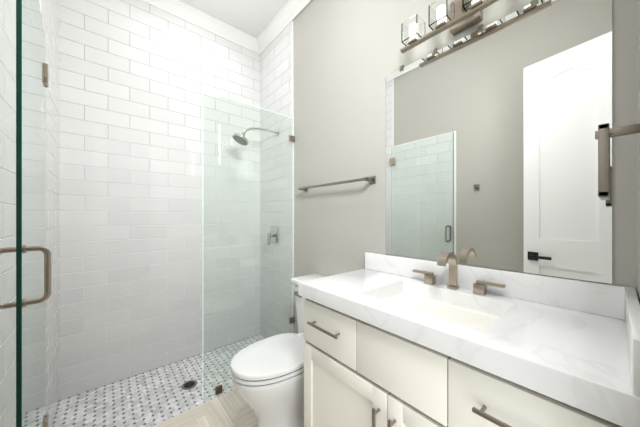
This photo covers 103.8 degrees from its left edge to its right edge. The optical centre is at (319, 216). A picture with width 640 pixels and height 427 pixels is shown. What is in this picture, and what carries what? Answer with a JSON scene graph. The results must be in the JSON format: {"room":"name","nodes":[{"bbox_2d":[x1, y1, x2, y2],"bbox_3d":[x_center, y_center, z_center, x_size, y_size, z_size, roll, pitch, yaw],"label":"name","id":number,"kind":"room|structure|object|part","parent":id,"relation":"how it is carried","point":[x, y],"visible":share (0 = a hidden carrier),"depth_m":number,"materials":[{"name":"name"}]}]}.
{"room":"bathroom","nodes":[
{"label":"bathroom","id":0,"kind":"room"},
{"bbox_2d":[0,0,59,426],"bbox_3d":[-1.350,-0.283,1.133,0.106,3.040,1.365,0,0,-40],"label":"tiled wall","id":1,"kind":"structure","parent":0,"point":[7,206],"depth_m":0.86,"materials":[{"name":"white tile"}]},
{"bbox_2d":[0,0,50,426],"bbox_3d":[-1.083,0.186,0.956,0.115,2.078,0.767,0,0,-44],"label":"door","id":2,"kind":"structure","parent":1,"relation":"in","point":[33,218],"depth_m":0.85,"materials":[{"name":"clear glass"}]},
{"bbox_2d":[16,0,21,426],"bbox_3d":[-0.816,0.186,0.679,0.010,2.078,0.001,0,0,-44],"label":"glass partition door edge","id":3,"kind":"object","parent":2,"relation":"attached to","point":[18,213],"visible":1,"depth_m":0.68,"materials":[{"name":"teal glass"}]},
{"bbox_3d":[-0.851,0.170,0.716,0.115,0.179,0.024,0,0,-44],"label":"glass partition door pulls","id":4,"kind":"part","parent":2,"relation":"part of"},
{"bbox_3d":[-1.327,0.167,1.206,0.028,1.800,0.067,0,0,-44],"label":"glass partition door hinges","id":5,"kind":"part","parent":2,"relation":"part of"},
{"bbox_2d":[39,0,292,117],"bbox_3d":[-0.551,-0.233,1.411,1.485,2.940,0.778,0,0,-40],"label":"trim","id":6,"kind":"structure","parent":1,"relation":"attached to","point":[292,60],"depth_m":2.17,"materials":[{"name":"white"}]},
{"bbox_2d":[53,356,230,426],"bbox_3d":[-1.014,1.287,1.954,1.683,0.100,0.750,0,0,-40],"label":"shower floor","id":7,"kind":"structure","parent":0,"point":[135,398],"depth_m":1.69,"materials":[{"name":"grey tile"}]},
{"bbox_2d":[53,353,256,426],"bbox_3d":[-0.361,1.286,1.187,1.683,0.102,2.565,0,0,-40],"label":"floor","id":8,"kind":"structure","parent":0,"point":[125,384],"depth_m":1.64,"materials":[{"name":"tile"}]},
{"bbox_2d":[181,380,196,389],"bbox_3d":[-0.960,1.233,1.842,0.104,0.004,0.104,0,0,-40],"label":"floor drain","id":9,"kind":"object","parent":8,"relation":"on","point":[184,388],"depth_m":1.83,"materials":[{"name":"silver metal"}]},
{"bbox_3d":[-0.960,1.232,1.842,0.072,0.001,0.072,0,0,-40],"label":"floor drain grate","id":10,"kind":"part","parent":9,"relation":"part of","materials":[{"name":"black metal"}]},
{"bbox_2d":[151,388,235,426],"bbox_3d":[-0.769,1.236,1.667,1.483,0.002,0.004,0,0,-40],"label":"threshold","id":11,"kind":"object","parent":8,"relation":"on","point":[191,408],"visible":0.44,"depth_m":1.62,"materials":[{"name":"white tile"}]},
{"bbox_2d":[203,90,294,399],"bbox_3d":[-0.508,0.190,1.931,0.742,2.088,0.026,0,0,-40],"label":"glass wall","id":12,"kind":"structure","parent":8,"relation":"on","point":[248,221],"depth_m":1.87,"materials":[{"name":"clear glass"}]},
{"bbox_2d":[230,274,325,426],"bbox_3d":[-0.168,0.836,1.524,0.736,0.803,0.456,0,0,-40],"label":"toilet","id":13,"kind":"object","parent":8,"relation":"on","point":[267,374],"visible":0.58,"depth_m":1.34,"materials":[{"name":"white ceramic"}]},
{"bbox_3d":[-0.256,0.791,1.450,0.506,0.030,0.382,0,0,-40],"label":"lid","id":14,"kind":"part","parent":13,"relation":"part of","materials":[{"name":"white ceramic"}]},
{"bbox_3d":[-0.150,0.532,1.716,0.024,0.026,0.088,0,0,-40],"label":"lever","id":15,"kind":"part","parent":13,"relation":"part of","materials":[{"name":"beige metal"}]},
{"bbox_3d":[0.024,0.454,1.688,0.232,0.040,0.456,0,0,-40],"label":"tank lid","id":16,"kind":"part","parent":13,"relation":"part of","materials":[{"name":"white ceramic"}]},
{"bbox_2d":[298,251,639,426],"bbox_3d":[0.423,0.694,0.988,0.540,1.087,1.038,0,0,-40],"label":"bathroom vanity","id":17,"kind":"object","parent":8,"relation":"on","point":[395,341],"visible":1,"depth_m":0.80,"materials":[{"name":"white stone"}]},
{"bbox_2d":[412,251,505,295],"bbox_3d":[0.553,0.234,1.081,0.145,0.167,0.380,0,0,-40],"label":"faucet","id":18,"kind":"object","parent":17,"relation":"on","point":[429,282],"depth_m":1.10,"materials":[{"name":"beige metal"}]},
{"bbox_2d":[60,0,259,399],"bbox_3d":[-1.224,-0.283,2.201,1.683,3.040,0.100,0,0,-40],"label":"wall","id":19,"kind":"structure","parent":0,"point":[137,77],"depth_m":1.94,"materials":[{"name":"tile"}]},
{"bbox_2d":[141,0,259,54],"bbox_3d":[-1.167,-1.756,2.134,1.483,0.095,0.078,0,0,-40],"label":"crown molding","id":20,"kind":"structure","parent":19,"relation":"attached to","point":[195,16],"depth_m":2.25,"materials":[{"name":"white"}]},
{"bbox_2d":[181,0,287,37],"bbox_3d":[-0.393,-1.853,1.225,1.683,0.100,2.665,0,0,-40],"label":"ceiling","id":21,"kind":"structure","parent":0,"point":[253,18],"depth_m":2.20,"materials":[{"name":"white paint"}]},
{"bbox_2d":[260,22,291,116],"bbox_3d":[-0.397,-0.283,2.446,0.106,3.040,0.600,0,0,-40],"label":"tiled wall","id":22,"kind":"structure","parent":0,"point":[276,75],"depth_m":2.36,"materials":[{"name":"white tile"}]},
{"bbox_2d":[257,0,310,53],"bbox_3d":[0.137,-1.756,1.676,0.078,0.095,2.465,0,0,-40],"label":"crown molding","id":23,"kind":"structure","parent":22,"relation":"attached to","point":[285,16],"depth_m":2.25,"materials":[{"name":"white"}]},
{"bbox_2d":[293,0,636,333],"bbox_3d":[0.436,-0.283,1.471,0.100,3.040,1.965,0,0,-40],"label":"wall","id":24,"kind":"structure","parent":0,"point":[348,56],"depth_m":1.62,"materials":[{"name":"grey paint"}]},
{"bbox_2d":[298,176,375,191],"bbox_3d":[0.078,-0.226,1.760,0.072,0.044,0.714,0,0,-40],"label":"bar","id":25,"kind":"object","parent":24,"relation":"attached to","point":[371,179],"visible":1,"depth_m":1.62,"materials":[{"name":"silver metal"}]},
{"bbox_2d":[400,0,498,52],"bbox_3d":[0.610,-0.905,1.082,0.140,0.146,0.540,0,0,-40],"label":"sconce","id":26,"kind":"object","parent":24,"relation":"attached to","point":[456,16],"visible":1,"depth_m":1.10,"materials":[{"name":"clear glass"}]},
{"bbox_2d":[385,0,611,283],"bbox_3d":[0.657,-0.306,1.127,0.010,1.041,0.855,0,0,-40],"label":"mirror","id":27,"kind":"object","parent":24,"relation":"attached to","point":[491,151],"visible":1,"depth_m":1.00,"materials":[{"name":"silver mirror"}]},
{"bbox_2d":[637,0,639,302],"bbox_3d":[0.764,-0.283,0.525,0.628,3.040,0.100,0,0,-40],"label":"wall","id":28,"kind":"structure","parent":0,"point":[638,149],"depth_m":0.73,"materials":[{"name":"grey paint"}]},
{"bbox_2d":[595,123,639,199],"bbox_3d":[0.677,-0.131,0.567,0.170,0.175,0.074,0,0,-40],"label":"towel ring","id":29,"kind":"object","parent":28,"relation":"attached to","point":[604,133],"visible":1,"depth_m":0.53,"materials":[{"name":"silver metal"}]}
]}

